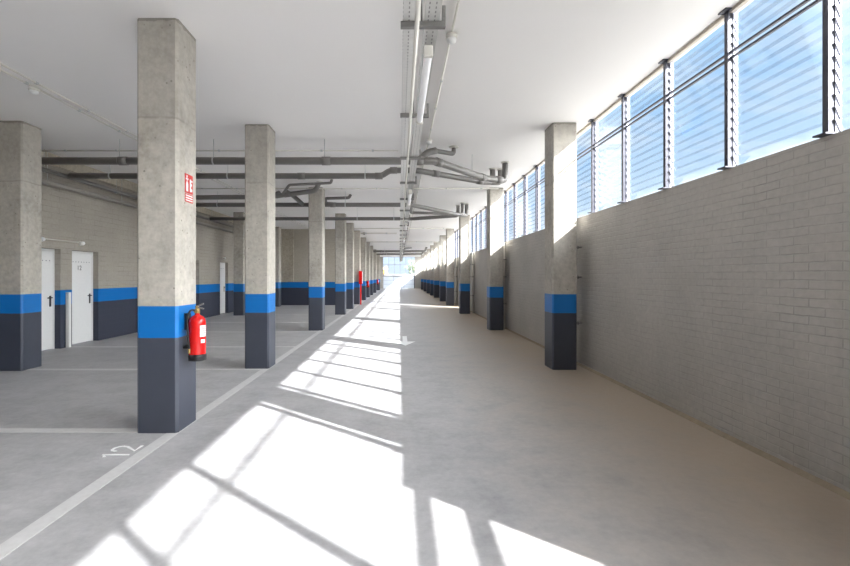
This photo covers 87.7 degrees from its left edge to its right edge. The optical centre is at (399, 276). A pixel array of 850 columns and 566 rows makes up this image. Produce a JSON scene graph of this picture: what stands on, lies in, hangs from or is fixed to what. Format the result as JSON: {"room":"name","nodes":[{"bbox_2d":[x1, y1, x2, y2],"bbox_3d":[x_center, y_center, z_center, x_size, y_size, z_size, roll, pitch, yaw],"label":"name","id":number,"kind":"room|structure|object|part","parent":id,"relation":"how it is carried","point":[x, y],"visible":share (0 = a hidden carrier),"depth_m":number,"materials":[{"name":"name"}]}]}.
{"room":"parking garage","nodes":[
{"label":"parking garage","id":0,"kind":"room"},
{"bbox_2d":[42,165,232,348],"bbox_3d":[-7.075,-0.480,7.100,0.250,3.920,31.800,0,0,0],"label":"wall","id":1,"kind":"structure","parent":0,"point":[108,229],"depth_m":10.56,"materials":[{"name":"beige brick"}]},
{"bbox_2d":[42,248,54,350],"bbox_3d":[-7.082,0.461,8.630,0.136,2.039,0.858,0,0,0],"label":"door","id":2,"kind":"structure","parent":1,"relation":"in","point":[48,255],"depth_m":8.91,"materials":[{"name":"white metal"}]},
{"bbox_2d":[45,238,78,242],"bbox_3d":[-6.938,-0.740,8.550,0.020,0.020,2.100,0,0,0],"label":"conduit","id":3,"kind":"object","parent":1,"relation":"attached to","point":[45,238],"visible":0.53,"depth_m":9.06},
{"bbox_2d":[72,251,92,343],"bbox_3d":[-7.082,0.461,9.790,0.136,2.039,0.818,0,0,0],"label":"door","id":4,"kind":"structure","parent":1,"relation":"in","point":[82,262],"depth_m":9.87,"materials":[{"name":"white metal"}]},
{"bbox_2d":[42,151,232,222],"bbox_3d":[-6.925,-2.329,7.000,0.049,0.219,31.600,0,0,0],"label":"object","id":5,"kind":"structure","parent":1,"relation":"attached to","point":[126,184],"depth_m":10.66,"materials":[{"name":"concrete"}]},
{"bbox_2d":[220,262,224,313],"bbox_3d":[-7.082,0.461,17.525,0.136,2.039,0.808,0,0,0],"label":"door","id":6,"kind":"structure","parent":1,"relation":"in","point":[222,265],"depth_m":17.68,"materials":[{"name":"white metal"}]},
{"bbox_2d":[281,229,334,304],"bbox_3d":[-4.735,-0.480,22.900,4.430,3.920,0.200,0,0,0],"label":"wall","id":7,"kind":"structure","parent":0,"point":[296,292],"depth_m":22.80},
{"bbox_2d":[281,229,293,281],"bbox_3d":[-5.875,-1.079,22.770,0.850,2.719,0.059,0,0,0],"label":"trim","id":8,"kind":"structure","parent":7,"relation":"attached to","point":[287,235],"depth_m":22.74,"materials":[{"name":"concrete"}]},
{"bbox_2d":[0,0,753,256],"bbox_3d":[-2.059,-2.590,23.000,10.382,0.300,63.600,0,0,0],"label":"ceiling","id":9,"kind":"structure","parent":0,"point":[311,71],"depth_m":5.37,"materials":[{"name":"white paint"}]},
{"bbox_2d":[42,151,232,232],"bbox_3d":[-6.850,-2.109,12.395,0.100,0.661,20.790,0,0,0],"label":"pipe","id":10,"kind":"object","parent":9,"relation":"hanging from","point":[44,181],"visible":0.53,"depth_m":9.96,"materials":[{"name":"metal"}]},
{"bbox_2d":[42,149,232,226],"bbox_3d":[-6.790,-2.216,12.395,0.090,0.446,20.790,0,0,0],"label":"pipe","id":11,"kind":"object","parent":9,"relation":"hanging from","point":[44,169],"visible":0.48,"depth_m":9.96,"materials":[{"name":"grey plastic"}]},
{"bbox_2d":[0,69,306,228],"bbox_3d":[-4.680,-2.425,11.500,0.036,0.026,22.000,0,0,0],"label":"conduit","id":12,"kind":"object","parent":9,"relation":"attached to","point":[17,78],"visible":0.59,"depth_m":6.44,"materials":[{"name":"metal"}]},
{"bbox_2d":[28,86,39,94],"bbox_3d":[-4.680,-2.372,5.660,0.116,0.081,0.116,0,0,0],"label":"smoke detector","id":13,"kind":"object","parent":12,"relation":"attached to","point":[33,90],"visible":1,"depth_m":5.63,"materials":[{"name":"white paint"}]},
{"bbox_2d":[0,63,307,227],"bbox_3d":[-4.550,-2.425,11.500,0.036,0.026,22.000,0,0,0],"label":"conduit","id":14,"kind":"object","parent":9,"relation":"attached to","point":[5,66],"visible":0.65,"depth_m":6.21,"materials":[{"name":"metal"}]},
{"bbox_2d":[42,150,397,151],"bbox_3d":[-3.435,-2.395,8.420,6.830,0.030,0.046,0,0,0],"label":"conduit","id":15,"kind":"object","parent":9,"relation":"attached to","point":[42,150],"visible":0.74,"depth_m":8.40,"materials":[{"name":"metal"}]},
{"bbox_2d":[196,179,332,199],"bbox_3d":[-4.187,-2.227,11.420,5.073,0.478,0.395,0,0,4],"label":"drain pipe","id":16,"kind":"object","parent":9,"relation":"hanging from","point":[317,184],"visible":0.71,"depth_m":11.37,"materials":[{"name":"grey plastic"}]},
{"bbox_2d":[42,139,508,183],"bbox_3d":[-2.088,-2.202,8.023,9.206,0.476,1.406,0,0,-10],"label":"drain pipe","id":17,"kind":"object","parent":9,"relation":"hanging from","point":[425,159],"visible":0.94,"depth_m":7.81,"materials":[{"name":"grey plastic"}]},
{"bbox_2d":[68,165,501,184],"bbox_3d":[-2.132,-2.211,9.143,9.157,0.459,0.934,0,0,-7],"label":"drain pipe","id":18,"kind":"object","parent":9,"relation":"hanging from","point":[392,170],"visible":0.73,"depth_m":8.97,"materials":[{"name":"grey plastic"}]},
{"bbox_2d":[196,190,468,216],"bbox_3d":[-2.011,-2.233,12.943,9.325,0.510,1.780,0,0,-14],"label":"drain pipe","id":19,"kind":"object","parent":9,"relation":"hanging from","point":[436,211],"visible":0.8,"depth_m":12.61,"materials":[{"name":"grey plastic"}]},
{"bbox_2d":[209,205,460,220],"bbox_3d":[-2.303,-2.213,15.629,8.828,0.454,0.632,0,0,4],"label":"drain pipe","id":20,"kind":"object","parent":9,"relation":"hanging from","point":[457,206],"visible":0.66,"depth_m":15.63,"materials":[{"name":"grey plastic"}]},
{"bbox_2d":[196,188,498,188],"bbox_3d":[-1.575,-2.395,12.050,8.550,0.030,0.046,0,0,0],"label":"conduit","id":21,"kind":"object","parent":9,"relation":"attached to","point":[196,188],"visible":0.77,"depth_m":12.04,"materials":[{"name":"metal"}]},
{"bbox_2d":[361,232,396,233],"bbox_3d":[-1.275,-2.363,24.200,2.250,0.086,0.098,0,0,0],"label":"conduit","id":22,"kind":"object","parent":9,"relation":"attached to","point":[365,232],"visible":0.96,"depth_m":24.17,"materials":[{"name":"metal"}]},
{"bbox_2d":[376,252,423,254],"bbox_3d":[-0.071,-2.213,40.745,4.876,0.522,0.507,0,0,-7],"label":"drain pipe","id":23,"kind":"object","parent":9,"relation":"hanging from","point":[386,253],"visible":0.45,"depth_m":40.54,"materials":[{"name":"grey plastic"}]},
{"bbox_2d":[373,247,427,252],"bbox_3d":[-0.071,-2.213,36.145,4.876,0.522,0.507,0,0,-7],"label":"drain pipe","id":24,"kind":"object","parent":9,"relation":"hanging from","point":[425,249],"visible":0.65,"depth_m":36.02,"materials":[{"name":"grey plastic"}]},
{"bbox_2d":[354,228,453,228],"bbox_3d":[0.150,-2.394,22.000,5.100,0.043,0.058,0,0,0],"label":"conduit","id":25,"kind":"object","parent":9,"relation":"attached to","point":[354,228],"visible":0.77,"depth_m":21.98,"materials":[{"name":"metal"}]},
{"bbox_2d":[400,0,445,259],"bbox_3d":[0.168,-2.103,27.000,0.319,0.671,53.600,0,0,0],"label":"cable tray","id":26,"kind":"object","parent":9,"relation":"hanging from","point":[431,23],"visible":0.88,"depth_m":4.04,"materials":[{"name":"metal"}]},
{"bbox_2d":[407,189,411,205],"bbox_3d":[0.215,-1.724,9.525,0.068,0.168,1.494,0,0,0],"label":"lamp","id":27,"kind":"object","parent":26,"relation":"hanging from","point":[409,190],"visible":1,"depth_m":9.09,"materials":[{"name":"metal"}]},
{"bbox_2d":[407,194,411,204],"bbox_3d":[0.215,-1.672,9.525,0.064,0.064,1.410,0,0,0],"label":"diffuser","id":28,"kind":"object","parent":27,"relation":"attached to","point":[409,195],"depth_m":9.44,"materials":[{"name":"white plastic"}]},
{"bbox_2d":[400,0,420,261],"bbox_3d":[0.121,-1.748,26.850,0.032,0.034,53.300,0,0,0],"label":"conduit","id":29,"kind":"object","parent":26,"relation":"attached to","point":[418,2],"visible":1,"depth_m":3.92,"materials":[{"name":"grey metal"}]},
{"bbox_2d":[416,45,432,124],"bbox_3d":[0.215,-1.724,4.035,0.068,0.168,1.494,0,0,0],"label":"lamp","id":30,"kind":"object","parent":26,"relation":"hanging from","point":[427,56],"visible":1,"depth_m":3.72,"materials":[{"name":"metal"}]},
{"bbox_2d":[426,139,431,144],"bbox_3d":[0.520,-2.372,7.800,0.116,0.081,0.116,0,0,0],"label":"smoke detector","id":31,"kind":"object","parent":9,"relation":"attached to","point":[428,141],"visible":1,"depth_m":7.76,"materials":[{"name":"white paint"}]},
{"bbox_2d":[406,0,459,244],"bbox_3d":[0.520,-2.425,26.750,0.034,0.024,52.500,0,0,0],"label":"conduit","id":32,"kind":"object","parent":9,"relation":"attached to","point":[458,1],"visible":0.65,"depth_m":5.46,"materials":[{"name":"metal"}]},
{"bbox_2d":[446,32,456,43],"bbox_3d":[0.520,-2.372,4.420,0.116,0.081,0.116,0,0,0],"label":"smoke detector","id":33,"kind":"object","parent":32,"relation":"attached to","point":[451,37],"visible":1,"depth_m":4.38,"materials":[{"name":"white paint"}]},
{"bbox_2d":[380,257,420,288],"bbox_3d":[0.246,-0.480,54.600,5.532,3.920,0.200,0,0,0],"label":"wall","id":34,"kind":"structure","parent":0,"point":[417,259],"depth_m":54.50,"materials":[{"name":"paint"}]},
{"bbox_2d":[383,257,413,275],"bbox_3d":[-0.075,-1.264,54.600,3.950,2.349,0.080,0,0,0],"label":"window","id":35,"kind":"structure","parent":34,"relation":"in","point":[394,257],"depth_m":54.56,"materials":[{"name":"metal"}]},
{"bbox_2d":[383,274,414,288],"bbox_3d":[-0.075,0.605,54.580,3.930,1.750,0.160,0,0,0],"label":"door","id":36,"kind":"structure","parent":34,"relation":"in","point":[388,281],"depth_m":54.57,"materials":[{"name":"white"}]},
{"bbox_2d":[0,288,849,565],"bbox_3d":[-2.019,1.630,23.000,10.462,0.300,63.600,0,0,0],"label":"floor","id":37,"kind":"structure","parent":0,"point":[457,444],"depth_m":3.50,"materials":[{"name":"concrete"}]},
{"bbox_2d":[0,121,41,370],"bbox_3d":[-6.105,-0.480,7.120,0.390,3.918,0.400,0,0,0],"label":"concrete column","id":38,"kind":"structure","parent":37,"relation":"on","point":[20,141],"depth_m":6.92,"materials":[{"name":"blue paint"}]},
{"bbox_2d":[66,292,70,347],"bbox_3d":[-6.905,0.904,9.220,0.070,1.149,0.070,0,0,0],"label":"post","id":39,"kind":"object","parent":37,"relation":"on","point":[68,294],"visible":1,"depth_m":9.18,"materials":[{"name":"paint"}]},
{"bbox_2d":[0,428,137,432],"bbox_3d":[-4.551,1.478,4.245,4.699,0.002,0.110,0,0,0],"label":"painted line","id":40,"kind":"object","parent":37,"relation":"on","point":[2,430],"visible":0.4,"depth_m":4.24,"materials":[{"name":"white paint"}]},
{"bbox_2d":[102,445,143,457],"bbox_3d":[-2.352,1.478,3.738,0.232,0.002,0.254,0,0,0],"label":"painted number","id":41,"kind":"object","parent":37,"relation":"on","point":[128,447],"visible":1,"depth_m":3.73,"materials":[{"name":"white paint"}]},
{"bbox_2d":[27,369,260,369],"bbox_3d":[-4.551,1.478,7.035,4.699,0.002,0.110,0,0,0],"label":"painted line","id":42,"kind":"object","parent":37,"relation":"on","point":[27,369],"visible":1,"depth_m":7.02,"materials":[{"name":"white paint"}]},
{"bbox_2d":[137,18,195,432],"bbox_3d":[-2.290,-0.480,4.370,0.390,3.918,0.400,0,0,0],"label":"concrete column","id":43,"kind":"structure","parent":37,"relation":"on","point":[166,50],"depth_m":4.17,"materials":[{"name":"blue paint"}]},
{"bbox_2d":[185,173,192,203],"bbox_3d":[-2.091,-0.873,4.390,0.004,0.274,0.160,0,0,0],"label":"fire sign","id":44,"kind":"object","parent":43,"relation":"attached to","point":[188,179],"visible":1,"depth_m":4.38,"materials":[{"name":"red plastic"}]},
{"bbox_3d":[-2.091,-0.775,4.390,0.003,0.079,0.160,0,0,0],"label":"text plate","id":45,"kind":"part","parent":44,"relation":"part of","materials":[{"name":"plastic"}]},
{"bbox_2d":[183,303,206,361],"bbox_3d":[-1.999,0.540,4.322,0.208,0.560,0.170,0,0,-17],"label":"fire extinguisher","id":46,"kind":"object","parent":43,"relation":"attached to","point":[195,325],"visible":1,"depth_m":4.27,"materials":[{"name":"red metal"}]},
{"bbox_2d":[72,346,294,346],"bbox_3d":[-4.551,1.478,9.295,4.699,0.002,0.110,0,0,0],"label":"painted line","id":47,"kind":"object","parent":37,"relation":"on","point":[72,346],"visible":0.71,"depth_m":9.33,"materials":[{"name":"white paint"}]},
{"bbox_2d":[0,290,379,559],"bbox_3d":[-2.143,1.478,21.100,0.115,0.002,57.800,0,0,0],"label":"painted line","id":48,"kind":"object","parent":37,"relation":"on","point":[21,537],"visible":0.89,"depth_m":3.22,"materials":[{"name":"white paint"}]},
{"bbox_2d":[233,212,244,315],"bbox_3d":[-6.105,-0.480,16.950,0.390,3.918,0.400,0,0,0],"label":"concrete column","id":49,"kind":"structure","parent":37,"relation":"on","point":[238,225],"depth_m":16.75,"materials":[{"name":"blue paint"}]},
{"bbox_2d":[245,124,274,368],"bbox_3d":[-2.290,-0.480,7.280,0.390,3.918,0.400,0,0,0],"label":"concrete column","id":50,"kind":"structure","parent":37,"relation":"on","point":[259,138],"depth_m":7.08,"materials":[{"name":"blue paint"}]},
{"bbox_2d":[206,322,330,322],"bbox_3d":[-4.551,1.478,14.255,4.699,0.002,0.110,0,0,0],"label":"painted line","id":51,"kind":"object","parent":37,"relation":"on","point":[206,322],"visible":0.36,"depth_m":14.20,"materials":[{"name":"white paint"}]},
{"bbox_2d":[275,227,280,306],"bbox_3d":[-6.105,-0.480,21.900,0.390,3.918,0.400,0,0,0],"label":"concrete column","id":52,"kind":"structure","parent":37,"relation":"on","point":[277,229],"depth_m":21.70,"materials":[{"name":"blue paint"}]},
{"bbox_2d":[309,187,324,330],"bbox_3d":[-2.300,-0.480,12.300,0.390,3.918,0.400,0,0,0],"label":"concrete column","id":53,"kind":"structure","parent":37,"relation":"on","point":[316,200],"depth_m":12.10,"materials":[{"name":"blue paint"}]},
{"bbox_2d":[335,213,345,314],"bbox_3d":[-2.300,-0.480,17.300,0.390,3.918,0.400,0,0,0],"label":"concrete column","id":54,"kind":"structure","parent":37,"relation":"on","point":[340,225],"depth_m":17.10,"materials":[{"name":"blue paint"}]},
{"bbox_2d":[346,223,353,308],"bbox_3d":[-2.300,-0.480,20.300,0.390,3.918,0.400,0,0,0],"label":"concrete column","id":55,"kind":"structure","parent":37,"relation":"on","point":[349,226],"depth_m":20.10,"materials":[{"name":"blue paint"}]},
{"bbox_2d":[354,231,360,303],"bbox_3d":[-2.300,-0.480,23.700,0.390,3.918,0.400,0,0,0],"label":"concrete column","id":56,"kind":"structure","parent":37,"relation":"on","point":[357,234],"depth_m":23.50,"materials":[{"name":"blue paint"}]},
{"bbox_2d":[359,271,362,304],"bbox_3d":[-2.044,0.595,23.340,0.182,1.769,0.260,0,0,0],"label":"tall cabinet","id":57,"kind":"object","parent":37,"relation":"on","point":[360,272],"visible":1,"depth_m":23.30,"materials":[{"name":"red metal"}]},
{"bbox_2d":[361,237,365,299],"bbox_3d":[-2.300,-0.480,27.800,0.390,3.918,0.400,0,0,0],"label":"concrete column","id":58,"kind":"structure","parent":37,"relation":"on","point":[363,239],"depth_m":27.60,"materials":[{"name":"blue paint"}]},
{"bbox_2d":[366,242,369,296],"bbox_3d":[-2.300,-0.480,31.500,0.390,3.918,0.400,0,0,0],"label":"concrete column","id":59,"kind":"structure","parent":37,"relation":"on","point":[367,243],"depth_m":31.30,"materials":[{"name":"blue paint"}]},
{"bbox_2d":[370,246,372,294],"bbox_3d":[-2.300,-0.480,35.200,0.390,3.918,0.400,0,0,0],"label":"concrete column","id":60,"kind":"structure","parent":37,"relation":"on","point":[371,247],"depth_m":35.00,"materials":[{"name":"blue paint"}]},
{"bbox_2d":[373,252,375,292],"bbox_3d":[-2.300,-0.480,40.200,0.390,3.918,0.400,0,0,0],"label":"concrete column","id":61,"kind":"structure","parent":37,"relation":"on","point":[374,253],"depth_m":40.00,"materials":[{"name":"blue paint"}]},
{"bbox_2d":[376,255,379,289],"bbox_3d":[-2.300,-0.480,47.700,0.390,3.918,0.400,0,0,0],"label":"concrete column","id":62,"kind":"structure","parent":37,"relation":"on","point":[377,256],"depth_m":47.50,"materials":[{"name":"blue paint"}]},
{"bbox_2d":[395,336,414,345],"bbox_3d":[0.125,1.478,10.200,0.470,0.002,1.500,0,0,0],"label":"painted arrow","id":63,"kind":"object","parent":37,"relation":"on","point":[405,342],"visible":1,"depth_m":10.04,"materials":[{"name":"white paint"}]},
{"bbox_2d":[421,255,422,289],"bbox_3d":[2.600,-0.480,49.700,0.390,3.918,0.400,0,0,0],"label":"concrete column","id":64,"kind":"structure","parent":37,"relation":"on","point":[421,255],"depth_m":49.50,"materials":[{"name":"blue paint"}]},
{"bbox_2d":[423,252,425,290],"bbox_3d":[2.600,-0.480,44.200,0.390,3.918,0.400,0,0,0],"label":"concrete column","id":65,"kind":"structure","parent":37,"relation":"on","point":[424,253],"depth_m":44.00,"materials":[{"name":"blue paint"}]},
{"bbox_2d":[426,249,429,292],"bbox_3d":[2.600,-0.480,39.200,0.390,3.918,0.400,0,0,0],"label":"concrete column","id":66,"kind":"structure","parent":37,"relation":"on","point":[427,250],"depth_m":39.00,"materials":[{"name":"blue paint"}]},
{"bbox_2d":[430,245,433,294],"bbox_3d":[2.600,-0.480,34.700,0.390,3.918,0.400,0,0,0],"label":"concrete column","id":67,"kind":"structure","parent":37,"relation":"on","point":[431,246],"depth_m":34.50,"materials":[{"name":"blue paint"}]},
{"bbox_2d":[434,241,438,297],"bbox_3d":[2.600,-0.480,31.000,0.390,3.918,0.400,0,0,0],"label":"concrete column","id":68,"kind":"structure","parent":37,"relation":"on","point":[436,243],"depth_m":30.80,"materials":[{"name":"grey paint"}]},
{"bbox_2d":[439,235,445,300],"bbox_3d":[2.600,-0.480,26.400,0.390,3.918,0.400,0,0,0],"label":"concrete column","id":69,"kind":"structure","parent":37,"relation":"on","point":[442,238],"depth_m":26.20,"materials":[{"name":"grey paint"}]},
{"bbox_2d":[446,229,453,304],"bbox_3d":[2.600,-0.480,22.800,0.390,3.918,0.400,0,0,0],"label":"concrete column","id":70,"kind":"structure","parent":37,"relation":"on","point":[449,232],"depth_m":22.60,"materials":[{"name":"blue paint"}]},
{"bbox_2d":[459,215,469,313],"bbox_3d":[2.600,-0.480,17.700,0.390,3.918,0.400,0,0,0],"label":"concrete column","id":71,"kind":"structure","parent":37,"relation":"on","point":[464,222],"depth_m":17.50,"materials":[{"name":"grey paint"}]},
{"bbox_2d":[487,188,503,329],"bbox_3d":[2.670,-0.480,12.350,0.390,3.918,0.400,0,0,0],"label":"concrete column","id":72,"kind":"structure","parent":37,"relation":"on","point":[495,197],"depth_m":12.15,"materials":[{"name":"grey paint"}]},
{"bbox_2d":[545,122,576,369],"bbox_3d":[2.618,-0.480,7.200,0.390,3.918,0.400,0,0,0],"label":"concrete column","id":73,"kind":"structure","parent":37,"relation":"on","point":[560,137],"depth_m":7.00,"materials":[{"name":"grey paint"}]},
{"bbox_2d":[454,129,849,492],"bbox_3d":[3.112,0.245,23.000,0.200,2.470,63.600,0,0,0],"label":"wall","id":74,"kind":"structure","parent":0,"point":[721,298],"depth_m":3.97,"materials":[{"name":"brick"}]},
{"bbox_2d":[454,229,458,257],"bbox_3d":[3.016,-1.714,24.820,0.131,1.449,5.720,0,0,0],"label":"window","id":75,"kind":"structure","parent":74,"relation":"in","point":[456,232],"depth_m":23.49,"materials":[{"name":"metal"}]},
{"bbox_2d":[456,258,456,304],"bbox_3d":[2.967,0.255,22.985,0.064,2.449,0.064,0,0,0],"label":"downpipe","id":76,"kind":"object","parent":74,"relation":"attached to","point":[456,258],"visible":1,"depth_m":22.95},
{"bbox_2d":[472,252,473,312],"bbox_3d":[2.967,0.255,17.885,0.064,2.449,0.064,0,0,0],"label":"downpipe","id":77,"kind":"object","parent":74,"relation":"attached to","point":[472,252],"visible":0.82,"depth_m":17.86,"materials":[{"name":"grey metal"}]},
{"bbox_2d":[470,210,482,252],"bbox_3d":[3.016,-1.714,19.150,0.131,1.449,5.720,0,0,0],"label":"window","id":78,"kind":"structure","parent":74,"relation":"in","point":[480,212],"depth_m":17.26,"materials":[{"name":"metal"}]},
{"bbox_3d":[3.026,-1.714,18.230,0.060,1.449,0.044,0,0,0],"label":"post","id":79,"kind":"part","parent":78,"relation":"part of","materials":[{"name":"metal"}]},
{"bbox_3d":[3.026,-1.714,17.285,0.060,1.449,0.044,0,0,0],"label":"post","id":80,"kind":"part","parent":78,"relation":"part of","materials":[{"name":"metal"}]},
{"bbox_3d":[3.026,-1.714,16.340,0.060,1.449,0.044,0,0,0],"label":"post","id":81,"kind":"part","parent":78,"relation":"part of","materials":[{"name":"metal"}]},
{"bbox_2d":[481,183,516,248],"bbox_3d":[3.016,-1.714,13.953,0.131,1.449,4.775,0,0,0],"label":"window","id":82,"kind":"structure","parent":74,"relation":"in","point":[513,186],"depth_m":12.53,"materials":[{"name":"metal"}]},
{"bbox_3d":[3.026,-1.714,15.395,0.060,1.449,0.044,0,0,0],"label":"post","id":83,"kind":"part","parent":82,"relation":"part of","materials":[{"name":"metal"}]},
{"bbox_3d":[3.026,-1.714,12.560,0.060,1.449,0.044,0,0,0],"label":"post","id":84,"kind":"part","parent":82,"relation":"part of","materials":[{"name":"metal"}]},
{"bbox_3d":[3.026,-1.714,11.615,0.060,1.449,0.044,0,0,0],"label":"post","id":85,"kind":"part","parent":82,"relation":"part of","materials":[{"name":"metal"}]},
{"bbox_2d":[504,242,504,328],"bbox_3d":[2.967,0.255,12.535,0.064,2.449,0.064,0,0,0],"label":"downpipe","id":86,"kind":"object","parent":74,"relation":"attached to","point":[504,242],"visible":0.55,"depth_m":12.50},
{"bbox_2d":[514,119,597,237],"bbox_3d":[3.016,-1.714,9.227,0.131,1.449,4.775,0,0,0],"label":"window","id":87,"kind":"structure","parent":74,"relation":"in","point":[592,124],"depth_m":9.67,"materials":[{"name":"metal"}]},
{"bbox_3d":[3.026,-1.714,10.670,0.060,1.449,0.044,0,0,0],"label":"post","id":88,"kind":"part","parent":87,"relation":"part of","materials":[{"name":"metal"}]},
{"bbox_3d":[3.026,-1.714,9.725,0.060,1.449,0.044,0,0,0],"label":"post","id":89,"kind":"part","parent":87,"relation":"part of","materials":[{"name":"metal"}]},
{"bbox_3d":[3.034,-2.421,9.252,0.044,0.032,4.725,0,0,0],"label":"head rail","id":90,"kind":"part","parent":87,"relation":"part of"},
{"bbox_3d":[3.026,-1.714,6.890,0.060,1.449,0.044,0,0,0],"label":"post","id":91,"kind":"part","parent":87,"relation":"part of","materials":[{"name":"metal"}]},
{"bbox_2d":[454,303,849,499],"bbox_3d":[2.995,1.462,27.575,0.036,0.035,53.850,0,0,0],"label":"baseboard","id":92,"kind":"structure","parent":74,"relation":"attached to","point":[825,484],"depth_m":3.99,"materials":[{"name":"grey concrete"}]},
{"bbox_2d":[593,0,841,210],"bbox_3d":[3.016,-1.714,4.510,0.131,1.449,4.760,0,0,0],"label":"window","id":93,"kind":"structure","parent":74,"relation":"in","point":[831,9],"depth_m":4.03,"materials":[{"name":"metal"}]},
{"bbox_3d":[3.014,-1.714,5.945,0.125,1.448,0.100,0,0,0],"label":"plate","id":94,"kind":"part","parent":93,"relation":"part of","materials":[{"name":"metal"}]},
{"bbox_3d":[3.026,-1.714,5.945,0.060,1.449,0.044,0,0,0],"label":"post","id":95,"kind":"part","parent":93,"relation":"part of","materials":[{"name":"metal"}]},
{"bbox_3d":[3.014,-1.714,5.000,0.125,1.448,0.100,0,0,0],"label":"plate","id":96,"kind":"part","parent":93,"relation":"part of","materials":[{"name":"metal"}]},
{"bbox_3d":[3.026,-1.714,5.000,0.060,1.449,0.044,0,0,0],"label":"post","id":97,"kind":"part","parent":93,"relation":"part of","materials":[{"name":"metal"}]},
{"bbox_3d":[3.034,-2.421,4.535,0.044,0.032,4.710,0,0,0],"label":"head rail","id":98,"kind":"part","parent":93,"relation":"part of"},
{"bbox_3d":[3.014,-1.714,4.055,0.125,1.448,0.100,0,0,0],"label":"plate","id":99,"kind":"part","parent":93,"relation":"part of","materials":[{"name":"metal"}]},
{"bbox_3d":[3.026,-1.714,4.055,0.060,1.449,0.044,0,0,0],"label":"post","id":100,"kind":"part","parent":93,"relation":"part of","materials":[{"name":"metal"}]},
{"bbox_3d":[3.014,-1.714,3.110,0.125,1.448,0.100,0,0,0],"label":"plate","id":101,"kind":"part","parent":93,"relation":"part of","materials":[{"name":"metal"}]},
{"bbox_3d":[3.026,-1.714,3.110,0.060,1.449,0.044,0,0,0],"label":"post","id":102,"kind":"part","parent":93,"relation":"part of","materials":[{"name":"metal"}]},
{"label":"outside","id":103,"kind":"structure","parent":0,"visible":0},
{"bbox_3d":[0.000,1.890,50.000,180.000,0.180,220.000,0,0,0],"label":"ground","id":104,"kind":"structure","parent":103,"visible":0},
{"bbox_2d":[383,266,387,274],"bbox_3d":[-2.407,0.073,66.001,1.729,3.466,1.952,0,0,-36],"label":"tree","id":105,"kind":"object","parent":104,"relation":"on","point":[385,272],"visible":0.46,"depth_m":65.71,"materials":[{"name":"green plant"}]},
{"bbox_2d":[405,260,414,274],"bbox_3d":[2.619,-0.454,69.986,3.614,4.517,3.217,0,0,-27],"label":"tree","id":106,"kind":"object","parent":104,"relation":"on","point":[413,263],"visible":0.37,"depth_m":69.76,"materials":[{"name":"green plant"}]}
]}

